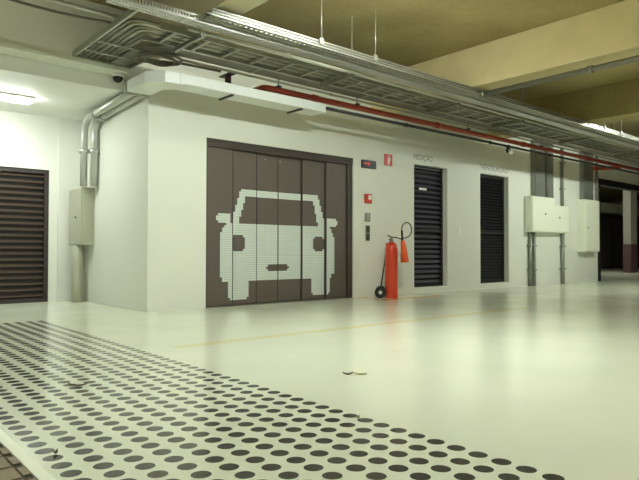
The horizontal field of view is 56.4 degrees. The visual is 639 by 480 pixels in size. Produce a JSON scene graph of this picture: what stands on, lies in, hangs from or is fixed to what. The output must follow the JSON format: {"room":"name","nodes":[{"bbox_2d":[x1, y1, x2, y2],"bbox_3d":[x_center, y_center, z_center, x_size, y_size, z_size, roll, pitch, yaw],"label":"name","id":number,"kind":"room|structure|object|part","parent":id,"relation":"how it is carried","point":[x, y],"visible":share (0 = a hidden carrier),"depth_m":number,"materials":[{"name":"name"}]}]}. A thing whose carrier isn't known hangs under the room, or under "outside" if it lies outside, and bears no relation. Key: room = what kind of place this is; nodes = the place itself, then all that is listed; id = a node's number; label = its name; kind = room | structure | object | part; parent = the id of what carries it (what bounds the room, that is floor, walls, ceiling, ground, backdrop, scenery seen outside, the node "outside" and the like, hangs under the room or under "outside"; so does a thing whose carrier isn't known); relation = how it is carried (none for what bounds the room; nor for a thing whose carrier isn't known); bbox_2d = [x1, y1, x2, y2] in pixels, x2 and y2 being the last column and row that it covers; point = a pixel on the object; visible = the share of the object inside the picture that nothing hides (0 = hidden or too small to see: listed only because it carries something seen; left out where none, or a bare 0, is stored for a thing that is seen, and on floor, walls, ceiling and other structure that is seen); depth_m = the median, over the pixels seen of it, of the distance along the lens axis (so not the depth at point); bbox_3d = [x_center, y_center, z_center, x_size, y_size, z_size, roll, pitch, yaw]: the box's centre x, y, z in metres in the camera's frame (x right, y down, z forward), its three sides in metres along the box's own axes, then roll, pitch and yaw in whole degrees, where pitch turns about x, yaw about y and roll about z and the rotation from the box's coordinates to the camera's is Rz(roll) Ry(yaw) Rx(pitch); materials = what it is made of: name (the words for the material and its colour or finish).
{"room":"parking garage","nodes":[
{"label":"parking garage","id":0,"kind":"room"},
{"bbox_2d":[0,445,34,479],"bbox_3d":[-2.377,0.908,3.480,0.355,0.002,7.600,1,-1,-41],"label":"paving tiles","id":1,"kind":"object","parent":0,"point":[13,466],"depth_m":2.32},
{"bbox_2d":[0,110,57,301],"bbox_3d":[-8.499,-0.642,6.651,11.762,3.200,0.250,1,-1,-41],"label":"wall","id":2,"kind":"structure","parent":0,"point":[30,141],"depth_m":9.83,"materials":[{"name":"white paint"}]},
{"bbox_2d":[0,166,48,303],"bbox_3d":[-5.266,-0.081,9.348,1.895,2.190,0.102,1,-1,-41],"label":"door","id":3,"kind":"structure","parent":2,"relation":"in","point":[24,192],"depth_m":9.72,"materials":[{"name":"brown paint"}]},
{"bbox_2d":[56,118,82,301],"bbox_3d":[-4.238,-0.510,10.111,0.387,3.080,0.055,1,-1,-41],"label":"pilaster","id":4,"kind":"object","parent":2,"relation":"attached to","point":[69,130],"visible":0.79,"depth_m":10.04,"materials":[{"name":"white paint"}]},
{"bbox_2d":[0,54,128,120],"bbox_3d":[-7.801,-2.398,5.722,11.562,0.520,2.614,1,-1,-41],"label":"ceiling","id":5,"kind":"structure","parent":0,"point":[58,91],"depth_m":8.21,"materials":[{"name":"white paint"}]},
{"bbox_2d":[0,91,34,103],"bbox_3d":[-4.612,-2.045,8.401,1.060,0.074,0.260,1,-1,-41],"label":"ceiling lamp","id":6,"kind":"object","parent":5,"relation":"attached to","point":[4,96],"visible":1,"depth_m":8.53,"materials":[{"name":"white plastic"}]},
{"bbox_2d":[84,100,140,310],"bbox_3d":[-3.246,-1.027,9.417,0.200,4.090,2.415,1,-1,-41],"label":"wall","id":7,"kind":"structure","parent":0,"point":[112,264],"depth_m":9.06,"materials":[{"name":"paint"}]},
{"bbox_2d":[69,187,93,244],"bbox_3d":[-3.964,-0.386,9.909,0.227,0.935,0.585,1,-1,-41],"label":"box","id":8,"kind":"object","parent":7,"relation":"attached to","point":[81,200],"visible":0.99,"depth_m":9.72,"materials":[{"name":"grey paint"}]},
{"bbox_3d":[-4.034,-0.387,9.849,0.020,0.915,0.565,1,-1,-41],"label":"door","id":9,"kind":"part","parent":8,"relation":"part of","materials":[{"name":"grey paint"}]},
{"bbox_2d":[89,95,143,186],"bbox_3d":[-3.050,-1.468,8.927,0.151,1.192,1.956,1,-1,-41],"label":"conduit","id":10,"kind":"object","parent":7,"relation":"attached to","point":[94,151],"visible":0.85,"depth_m":9.54,"materials":[{"name":"metal"}]},
{"bbox_2d":[0,267,638,479],"bbox_3d":[8.547,1.235,14.580,48.000,0.200,29.000,1,-1,-41],"label":"floor","id":11,"kind":"structure","parent":0,"point":[538,382],"depth_m":3.71,"materials":[{"name":"concrete"}]},
{"bbox_2d":[0,429,54,479],"bbox_3d":[-2.360,0.905,3.495,0.400,0.012,7.600,1,-1,-41],"label":"curb","id":12,"kind":"object","parent":11,"relation":"on","point":[15,463],"visible":1,"depth_m":2.34,"materials":[{"name":"beige paint"}]},
{"bbox_2d":[71,245,83,301],"bbox_3d":[-4.011,0.554,9.889,0.181,0.944,0.190,1,-1,-41],"label":"conduit","id":13,"kind":"object","parent":11,"relation":"on","point":[77,278],"visible":0.96,"depth_m":9.81,"materials":[{"name":"white metal"}]},
{"bbox_2d":[68,383,86,385],"bbox_3d":[-1.519,0.906,3.743,0.120,0.020,0.026,0,-1,-2],"label":"dry leaf","id":14,"kind":"object","parent":11,"relation":"on","point":[68,383],"visible":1,"depth_m":3.74,"materials":[{"name":"beige plant"}]},
{"bbox_2d":[375,222,411,297],"bbox_3d":[1.345,0.364,10.865,0.682,1.378,0.343,0,-1,10],"label":"fire extinguisher","id":15,"kind":"object","parent":11,"relation":"on","point":[390,290],"visible":1,"depth_m":10.74,"materials":[{"name":"red metal"}]},
{"bbox_3d":[1.177,0.485,10.924,0.152,0.863,0.039,0,-1,-14],"label":"trolley frame","id":16,"kind":"part","parent":15,"relation":"part of","materials":[{"name":"metal"}]},
{"bbox_2d":[601,213,638,268],"bbox_3d":[14.592,0.076,29.741,9.100,2.700,0.080,1,-1,-41],"label":"gate","id":17,"kind":"object","parent":11,"relation":"on","point":[611,225],"visible":0.34,"depth_m":29.71,"materials":[{"name":"black metal"}]},
{"bbox_2d":[623,190,637,272],"bbox_3d":[12.648,-0.724,24.272,0.620,4.090,0.320,1,-1,-41],"label":"pillar","id":18,"kind":"structure","parent":11,"relation":"on","point":[630,246],"depth_m":24.09,"materials":[{"name":"grey paint"}]},
{"bbox_2d":[86,0,638,202],"bbox_3d":[8.554,-3.079,14.660,48.000,0.250,29.000,1,-1,-41],"label":"ceiling","id":19,"kind":"structure","parent":0,"point":[408,32],"depth_m":8.52,"materials":[{"name":"concrete"}]},
{"bbox_2d":[130,0,267,59],"bbox_3d":[3.017,-2.886,1.842,0.340,0.630,16.785,1,-1,-41],"label":"ceiling beam","id":20,"kind":"structure","parent":19,"relation":"attached to","point":[238,7],"depth_m":6.68,"materials":[{"name":"paint"}]},
{"bbox_2d":[9,0,135,26],"bbox_3d":[-5.276,-2.510,4.197,9.401,0.096,0.092,1,-1,-41],"label":"cable","id":21,"kind":"object","parent":20,"relation":"hanging from","point":[16,1],"visible":0.67,"depth_m":6.38,"materials":[{"name":"grey metal"}]},
{"bbox_2d":[173,24,204,52],"bbox_3d":[-1.516,-2.365,6.907,0.044,0.239,0.670,1,-1,-41],"label":"hanger","id":22,"kind":"object","parent":20,"relation":"hanging from","point":[201,35],"visible":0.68,"depth_m":6.86,"materials":[{"name":"metal"}]},
{"bbox_2d":[319,0,323,46],"bbox_3d":[0.025,-2.726,7.238,0.060,0.759,0.023,1,-1,-41],"label":"rod","id":23,"kind":"object","parent":19,"relation":"hanging from","point":[321,40],"visible":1,"depth_m":7.23,"materials":[{"name":"metal"}]},
{"bbox_3d":[0.026,-2.726,7.238,0.010,0.759,0.012,1,-1,-41],"label":"rod","id":24,"kind":"part","parent":23,"relation":"part of","materials":[{"name":"metal"}]},
{"bbox_2d":[320,18,353,87],"bbox_3d":[0.244,-2.649,8.425,0.044,0.869,0.670,1,-1,-41],"label":"hanger","id":25,"kind":"object","parent":19,"relation":"hanging from","point":[351,75],"visible":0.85,"depth_m":8.34,"materials":[{"name":"metal"}]},
{"bbox_3d":[0.446,-2.653,8.190,0.011,0.869,0.013,1,-1,-41],"label":"threaded rod","id":26,"kind":"part","parent":25,"relation":"part of","materials":[{"name":"metal"}]},
{"bbox_2d":[110,41,638,163],"bbox_3d":[5.599,-2.222,14.245,21.000,0.110,1.205,1,-1,-41],"label":"cable trunking","id":27,"kind":"object","parent":25,"relation":"hanging from","point":[148,46],"visible":0.61,"depth_m":8.81,"materials":[{"name":"metal"}]},
{"bbox_2d":[72,9,150,68],"bbox_3d":[-2.218,-2.395,7.103,0.770,0.115,1.962,1,-1,-41],"label":"cable tray","id":28,"kind":"object","parent":27,"relation":"attached to","point":[127,14],"visible":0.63,"depth_m":7.20,"materials":[{"name":"metal"}]},
{"bbox_2d":[45,0,130,22],"bbox_3d":[-4.806,-2.497,4.339,10.300,0.056,0.059,1,-1,-41],"label":"conduit","id":29,"kind":"object","parent":28,"relation":"on","point":[60,2],"visible":0.48,"depth_m":6.31,"materials":[{"name":"metal"}]},
{"bbox_3d":[-2.842,-2.385,7.829,0.710,0.110,0.047,1,-1,-41],"label":"plate","id":30,"kind":"part","parent":28,"relation":"part of","materials":[{"name":"metal"}]},
{"bbox_3d":[-2.499,-2.383,6.862,0.030,0.070,1.962,1,-1,-41],"label":"rail","id":31,"kind":"part","parent":28,"relation":"part of","materials":[{"name":"metal"}]},
{"bbox_3d":[-2.322,-2.365,7.791,0.030,0.070,0.782,1,-1,-41],"label":"rail","id":32,"kind":"part","parent":28,"relation":"part of","materials":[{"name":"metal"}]},
{"bbox_2d":[106,35,638,157],"bbox_3d":[5.607,-2.229,14.189,21.061,0.054,1.301,1,-1,-41],"label":"conduit","id":33,"kind":"object","parent":27,"relation":"attached to","point":[140,39],"visible":0.53,"depth_m":8.04,"materials":[{"name":"metal"}]},
{"bbox_2d":[143,21,638,160],"bbox_3d":[6.115,-2.209,13.567,21.100,0.080,0.449,1,-1,-41],"label":"cable tray","id":34,"kind":"object","parent":25,"relation":"hanging from","point":[174,29],"visible":0.87,"depth_m":8.64,"materials":[{"name":"metal"}]},
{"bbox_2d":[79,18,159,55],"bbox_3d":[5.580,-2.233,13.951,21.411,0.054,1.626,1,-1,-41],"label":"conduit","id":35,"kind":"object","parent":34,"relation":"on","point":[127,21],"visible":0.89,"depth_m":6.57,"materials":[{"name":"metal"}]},
{"bbox_2d":[84,22,623,150],"bbox_3d":[5.586,-2.233,13.999,21.341,0.054,1.561,1,-1,-41],"label":"conduit","id":36,"kind":"object","parent":34,"relation":"on","point":[131,24],"visible":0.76,"depth_m":6.85,"materials":[{"name":"metal"}]},
{"bbox_2d":[90,25,638,154],"bbox_3d":[5.591,-2.232,14.046,21.271,0.054,1.496,1,-1,-41],"label":"conduit","id":37,"kind":"object","parent":34,"relation":"on","point":[133,28],"visible":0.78,"depth_m":7.62,"materials":[{"name":"metal"}]},
{"bbox_2d":[95,28,638,155],"bbox_3d":[5.596,-2.231,14.094,21.201,0.054,1.431,1,-1,-41],"label":"conduit","id":38,"kind":"object","parent":34,"relation":"on","point":[137,31],"visible":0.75,"depth_m":7.69,"materials":[{"name":"metal"}]},
{"bbox_2d":[101,32,634,155],"bbox_3d":[5.602,-2.230,14.141,21.131,0.054,1.366,1,-1,-41],"label":"conduit","id":39,"kind":"object","parent":34,"relation":"on","point":[139,35],"visible":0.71,"depth_m":7.85,"materials":[{"name":"metal"}]},
{"bbox_2d":[187,26,638,151],"bbox_3d":[6.420,-2.225,13.444,20.800,0.062,0.065,1,-1,-41],"label":"conduit","id":40,"kind":"object","parent":34,"relation":"on","point":[286,55],"visible":1,"depth_m":8.57,"materials":[{"name":"metal"}]},
{"bbox_2d":[373,5,377,62],"bbox_3d":[0.738,-2.713,7.851,0.060,0.759,0.023,1,-1,-41],"label":"rod","id":41,"kind":"object","parent":19,"relation":"hanging from","point":[375,57],"visible":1,"depth_m":7.84,"materials":[{"name":"metal"}]},
{"bbox_3d":[0.739,-2.713,7.850,0.010,0.759,0.012,1,-1,-41],"label":"rod","id":42,"kind":"part","parent":41,"relation":"part of","materials":[{"name":"metal"}]},
{"bbox_2d":[371,0,638,112],"bbox_3d":[6.608,-2.818,4.928,0.470,0.640,16.785,1,-1,-41],"label":"ceiling beam","id":43,"kind":"structure","parent":19,"relation":"attached to","point":[609,33],"depth_m":8.53,"materials":[{"name":"concrete"}]},
{"bbox_2d":[426,99,459,112],"bbox_3d":[2.071,-2.296,9.990,0.044,0.229,0.670,1,-1,-41],"label":"hanger","id":44,"kind":"object","parent":43,"relation":"attached to","point":[458,103],"visible":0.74,"depth_m":9.96,"materials":[{"name":"metal"}]},
{"bbox_2d":[479,55,638,97],"bbox_3d":[6.294,-2.375,5.092,0.108,0.103,11.455,1,-1,-41],"label":"conduit","id":45,"kind":"object","parent":43,"relation":"attached to","point":[590,69],"visible":1,"depth_m":8.37,"materials":[{"name":"metal"}]},
{"bbox_2d":[492,88,524,128],"bbox_3d":[3.565,-2.590,11.279,0.044,0.869,0.670,1,-1,-41],"label":"hanger","id":46,"kind":"object","parent":19,"relation":"hanging from","point":[520,121],"visible":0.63,"depth_m":11.21,"materials":[{"name":"metal"}]},
{"bbox_2d":[488,79,638,137],"bbox_3d":[9.482,-2.767,7.398,0.450,0.640,16.785,1,-1,-41],"label":"ceiling beam","id":47,"kind":"structure","parent":19,"relation":"attached to","point":[616,101],"depth_m":11.74,"materials":[{"name":"concrete"}]},
{"bbox_2d":[558,135,588,143],"bbox_3d":[5.522,-2.555,12.961,0.044,0.869,0.670,1,-1,-41],"label":"hanger","id":48,"kind":"object","parent":19,"relation":"hanging from","point":[587,138],"visible":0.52,"depth_m":12.93,"materials":[{"name":"metal"}]},
{"bbox_2d":[614,123,638,156],"bbox_3d":[7.645,-2.518,14.786,0.044,0.869,0.670,1,-1,-41],"label":"hanger","id":49,"kind":"object","parent":19,"relation":"hanging from","point":[614,123],"visible":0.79,"depth_m":14.82,"materials":[{"name":"metal"}]},
{"bbox_2d":[139,55,638,311],"bbox_3d":[11.363,-0.801,20.215,36.438,4.090,0.250,1,-1,-41],"label":"wall","id":50,"kind":"structure","parent":0,"point":[176,125],"depth_m":10.98,"materials":[{"name":"paint"}]},
{"bbox_2d":[0,0,148,78],"bbox_3d":[-6.851,-2.756,4.623,11.562,0.822,0.301,1,-1,-41],"label":"beam","id":51,"kind":"structure","parent":50,"relation":"attached to","point":[26,32],"depth_m":7.47,"materials":[{"name":"paint"}]},
{"bbox_2d":[111,73,123,82],"bbox_3d":[-2.764,-2.213,8.172,0.170,0.115,0.170,1,-1,-41],"label":"security camera","id":52,"kind":"object","parent":51,"relation":"attached to","point":[117,77],"visible":1,"depth_m":8.12,"materials":[{"name":"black plastic"}]},
{"bbox_2d":[124,70,325,115],"bbox_3d":[-1.258,-2.045,8.633,2.890,0.175,0.840,1,-1,-41],"label":"duct","id":53,"kind":"object","parent":50,"relation":"attached to","point":[146,83],"visible":1,"depth_m":8.09,"materials":[{"name":"metal"}]},
{"bbox_2d":[79,92,133,186],"bbox_3d":[-3.178,-1.476,8.883,0.151,1.207,2.056,1,-1,-41],"label":"conduit","id":54,"kind":"object","parent":53,"relation":"attached to","point":[93,115],"visible":0.98,"depth_m":9.53,"materials":[{"name":"metal"}]},
{"bbox_2d":[219,72,234,83],"bbox_3d":[-1.273,-2.220,8.294,0.100,0.168,0.320,1,-1,-41],"label":"pipe stub","id":55,"kind":"object","parent":53,"relation":"on","point":[227,76],"visible":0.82,"depth_m":8.27,"materials":[{"name":"black metal"}]},
{"bbox_3d":[-1.273,-2.297,8.295,0.100,0.015,0.320,1,-1,-41],"label":"arm","id":56,"kind":"part","parent":55,"relation":"part of","materials":[{"name":"metal"}]},
{"bbox_3d":[-1.273,-2.218,8.294,0.080,0.163,0.040,1,-1,-41],"label":"post","id":57,"kind":"part","parent":55,"relation":"part of","materials":[{"name":"black metal"}]},
{"bbox_2d":[326,107,638,174],"bbox_3d":[6.877,-1.937,15.124,17.908,0.067,0.070,1,-1,-41],"label":"conduit","id":58,"kind":"object","parent":53,"relation":"attached to","point":[327,108],"visible":1,"depth_m":11.51,"materials":[{"name":"black metal"}]},
{"bbox_2d":[506,145,512,153],"bbox_3d":[4.021,-1.909,12.597,0.108,0.219,0.238,0,-1,-7],"label":"security camera","id":59,"kind":"object","parent":58,"relation":"hanging from","point":[508,149],"visible":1,"depth_m":12.62,"materials":[{"name":"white plastic"}]},
{"bbox_2d":[206,138,352,307],"bbox_3d":[-0.617,-0.236,9.913,3.027,2.536,0.238,1,-1,-41],"label":"door","id":60,"kind":"structure","parent":50,"relation":"in","point":[279,220],"depth_m":9.78,"materials":[{"name":"paint"}]},
{"bbox_3d":[-1.523,-0.205,9.053,0.465,2.400,0.028,1,-1,-41],"label":"panel","id":61,"kind":"part","parent":60,"relation":"part of","materials":[{"name":"paint"}]},
{"bbox_3d":[-1.187,-0.199,9.381,0.456,2.400,0.028,1,-1,-41],"label":"panel","id":62,"kind":"part","parent":60,"relation":"part of","materials":[{"name":"paint"}]},
{"bbox_3d":[-0.861,-0.192,9.700,0.438,2.400,0.028,1,-1,-41],"label":"panel","id":63,"kind":"part","parent":60,"relation":"part of","materials":[{"name":"paint"}]},
{"bbox_3d":[-0.509,-0.186,10.010,0.484,2.400,0.028,1,-1,-41],"label":"panel","id":64,"kind":"part","parent":60,"relation":"part of","materials":[{"name":"paint"}]},
{"bbox_3d":[-0.675,-0.183,9.980,3.027,2.408,0.060,1,-1,-41],"label":"plate","id":65,"kind":"part","parent":60,"relation":"part of","materials":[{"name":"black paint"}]},
{"bbox_3d":[-0.108,-0.179,10.314,0.505,2.400,0.028,1,-1,-41],"label":"panel","id":66,"kind":"part","parent":60,"relation":"part of","materials":[{"name":"paint"}]},
{"bbox_3d":[0.292,-0.173,10.619,0.484,2.400,0.028,1,-1,-41],"label":"panel","id":67,"kind":"part","parent":60,"relation":"part of","materials":[{"name":"paint"}]},
{"bbox_2d":[365,225,369,240],"bbox_3d":[0.894,-0.125,11.019,0.105,0.290,0.024,1,-1,-41],"label":"panel","id":68,"kind":"object","parent":50,"relation":"attached to","point":[367,227],"visible":1,"depth_m":11.00,"materials":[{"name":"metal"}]},
{"bbox_2d":[365,213,369,221],"bbox_3d":[0.892,-0.420,11.024,0.130,0.160,0.022,1,-1,-41],"label":"panel","id":69,"kind":"object","parent":50,"relation":"attached to","point":[367,215],"visible":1,"depth_m":11.01,"materials":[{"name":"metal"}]},
{"bbox_2d":[364,194,371,202],"bbox_3d":[0.902,-0.765,11.018,0.160,0.170,0.053,1,-1,-41],"label":"fire alarm","id":70,"kind":"object","parent":50,"relation":"attached to","point":[367,197],"visible":1,"depth_m":10.98,"materials":[{"name":"red plastic"}]},
{"bbox_2d":[361,159,375,168],"bbox_3d":[0.915,-1.402,11.048,0.370,0.145,0.041,1,-1,-41],"label":"display","id":71,"kind":"object","parent":50,"relation":"attached to","point":[369,164],"visible":1,"depth_m":11.01,"materials":[{"name":"black plastic"}]},
{"bbox_2d":[384,154,391,165],"bbox_3d":[1.319,-1.533,11.420,0.225,0.217,0.010,1,-1,-41],"label":"fire sign","id":72,"kind":"object","parent":50,"relation":"attached to","point":[387,157],"visible":1,"depth_m":11.41,"materials":[{"name":"red plastic"}]},
{"bbox_2d":[414,154,432,161],"bbox_3d":[2.107,-1.667,12.105,0.590,0.167,0.002,1,-1,-41],"label":"lettering","id":73,"kind":"object","parent":50,"relation":"attached to","point":[416,155],"depth_m":12.03},
{"bbox_2d":[414,165,442,286],"bbox_3d":[2.189,-0.277,12.369,1.075,2.480,0.115,1,-1,-41],"label":"door","id":74,"kind":"structure","parent":50,"relation":"in","point":[428,181],"depth_m":12.44,"materials":[{"name":"black paint"}]},
{"bbox_2d":[254,79,638,170],"bbox_3d":[6.171,-2.089,15.038,19.096,0.265,0.859,1,-1,-41],"label":"pipe","id":75,"kind":"object","parent":50,"relation":"attached to","point":[275,89],"visible":0.9,"depth_m":10.84,"materials":[{"name":"metal"}]},
{"bbox_2d":[182,59,638,165],"bbox_3d":[5.952,-2.176,14.294,20.400,0.041,0.043,1,-1,-41],"label":"conduit","id":76,"kind":"object","parent":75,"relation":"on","point":[184,60],"visible":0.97,"depth_m":9.85,"materials":[{"name":"metal"}]},
{"bbox_2d":[134,51,220,72],"bbox_3d":[-1.773,-2.268,7.681,1.240,0.120,0.333,1,-1,-41],"label":"flexible hose","id":77,"kind":"object","parent":76,"relation":"hanging from","point":[144,58],"visible":1,"depth_m":7.53,"materials":[{"name":"grey metal"}]},
{"bbox_2d":[480,174,503,282],"bbox_3d":[3.935,-0.254,13.879,1.148,2.488,0.100,1,-1,-41],"label":"door","id":78,"kind":"structure","parent":50,"relation":"in","point":[491,187],"depth_m":13.97,"materials":[{"name":"black paint"}]},
{"bbox_2d":[481,165,507,172],"bbox_3d":[4.045,-1.643,13.770,1.120,0.167,0.002,1,-1,-41],"label":"lettering","id":79,"kind":"object","parent":50,"relation":"attached to","point":[486,167],"depth_m":13.71},
{"bbox_2d":[527,232,533,285],"bbox_3d":[5.182,0.469,14.645,0.170,1.322,0.105,1,-1,-41],"label":"conduit","id":80,"kind":"object","parent":50,"relation":"attached to","point":[530,275],"visible":0.9,"depth_m":14.61,"materials":[{"name":"grey metal"}]},
{"bbox_2d":[532,232,536,285],"bbox_3d":[5.319,0.472,14.768,0.136,1.322,0.093,1,-1,-41],"label":"conduit","id":81,"kind":"object","parent":50,"relation":"attached to","point":[533,233],"visible":0.85,"depth_m":14.74,"materials":[{"name":"silver metal"}]},
{"bbox_2d":[530,139,544,196],"bbox_3d":[5.472,-1.778,14.920,0.500,1.413,0.120,1,-1,-41],"label":"duct","id":82,"kind":"object","parent":50,"relation":"attached to","point":[537,160],"visible":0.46,"depth_m":14.80,"materials":[{"name":"grey metal"}]},
{"bbox_2d":[524,196,554,232],"bbox_3d":[5.511,-0.630,14.867,1.120,0.880,0.222,1,-1,-41],"label":"electrical box","id":83,"kind":"object","parent":50,"relation":"attached to","point":[539,212],"visible":1,"depth_m":14.65,"materials":[{"name":"beige paint"}]},
{"bbox_2d":[545,142,553,197],"bbox_3d":[5.859,-1.771,15.253,0.320,1.413,0.120,1,-1,-41],"label":"duct","id":84,"kind":"object","parent":50,"relation":"attached to","point":[548,160],"visible":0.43,"depth_m":15.15,"materials":[{"name":"grey metal"}]},
{"bbox_2d":[555,205,568,233],"bbox_3d":[6.231,-0.530,15.504,0.795,0.705,0.192,1,-1,-41],"label":"electrical box","id":85,"kind":"object","parent":50,"relation":"attached to","point":[561,212],"visible":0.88,"depth_m":15.45,"materials":[{"name":"beige paint"}]},
{"bbox_2d":[559,147,564,205],"bbox_3d":[6.411,-1.664,15.743,0.136,1.568,0.093,1,-1,-41],"label":"conduit","id":86,"kind":"object","parent":50,"relation":"attached to","point":[562,162],"visible":0.73,"depth_m":15.71,"materials":[{"name":"grey metal"}]},
{"bbox_2d":[559,233,565,283],"bbox_3d":[6.410,0.491,15.700,0.170,1.322,0.105,1,-1,-41],"label":"conduit","id":87,"kind":"object","parent":50,"relation":"attached to","point":[562,245],"visible":1,"depth_m":15.66,"materials":[{"name":"grey metal"}]},
{"bbox_2d":[579,151,592,199],"bbox_3d":[7.444,-1.776,16.615,0.600,1.348,0.120,1,-1,-41],"label":"duct","id":88,"kind":"object","parent":50,"relation":"attached to","point":[585,170],"visible":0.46,"depth_m":16.46,"materials":[{"name":"grey metal"}]},
{"bbox_2d":[577,199,599,251],"bbox_3d":[7.466,-0.386,16.523,0.850,1.430,0.252,1,-1,-41],"label":"electrical box","id":89,"kind":"object","parent":50,"relation":"attached to","point":[587,210],"visible":1,"depth_m":16.31,"materials":[{"name":"beige paint"}]},
{"bbox_3d":[7.536,-0.388,16.449,0.800,1.390,0.020,1,-1,-41],"label":"door","id":90,"kind":"part","parent":89,"relation":"part of","materials":[{"name":"beige paint"}]},
{"bbox_2d":[594,155,598,200],"bbox_3d":[7.942,-1.721,17.063,0.119,1.400,0.088,1,-1,-41],"label":"conduit","id":91,"kind":"object","parent":50,"relation":"attached to","point":[596,189],"visible":0.53,"depth_m":17.03,"materials":[{"name":"grey metal"}]},
{"bbox_2d":[598,178,638,280],"bbox_3d":[9.974,-0.264,18.965,5.360,2.965,0.220,1,-1,-41],"label":"door frame","id":92,"kind":"structure","parent":50,"relation":"in","point":[601,182],"depth_m":17.48,"materials":[{"name":"black paint"}]},
{"bbox_3d":[9.976,-1.657,18.991,5.360,0.180,0.220,1,-1,-41],"label":"lintel frame","id":93,"kind":"part","parent":92,"relation":"part of","materials":[{"name":"black paint"}]},
{"bbox_2d":[602,201,638,216],"bbox_3d":[26.826,-0.587,30.326,0.200,4.090,29.000,1,-1,-41],"label":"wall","id":94,"kind":"structure","parent":0,"point":[618,203],"depth_m":38.82,"materials":[{"name":"paint"}]},
{"bbox_3d":[3.822,-0.788,21.654,0.200,4.090,11.765,1,-1,-41],"label":"wall","id":95,"kind":"structure","parent":0,"visible":0},
{"bbox_2d":[601,202,638,215],"bbox_3d":[13.017,-1.612,28.693,22.900,0.470,0.300,1,-1,-41],"label":"beam","id":96,"kind":"structure","parent":95,"relation":"attached to","point":[608,208],"depth_m":30.04,"materials":[{"name":"paint"}]},
{"bbox_3d":[5.865,-2.623,12.256,0.060,0.759,0.023,1,-1,-41],"label":"rod","id":97,"kind":"object","parent":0,"visible":0},
{"bbox_2d":[205,8,638,143],"bbox_3d":[6.711,-2.265,13.105,20.800,0.079,0.177,1,-1,-41],"label":"cable tray","id":98,"kind":"object","parent":97,"relation":"hanging from","point":[218,16],"visible":1,"depth_m":8.04,"materials":[{"name":"metal"}]},
{"bbox_2d":[106,0,638,148],"bbox_3d":[6.210,-2.237,12.921,21.800,0.076,0.164,1,-1,-41],"label":"cable tray","id":99,"kind":"object","parent":98,"relation":"attached to","point":[130,4],"visible":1,"depth_m":7.50,"materials":[{"name":"metal"}]},
{"bbox_3d":[1.231,-2.366,8.283,0.160,0.052,0.006,1,-1,-41],"label":"splice plate","id":100,"kind":"part","parent":98,"relation":"part of","materials":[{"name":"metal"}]}
]}

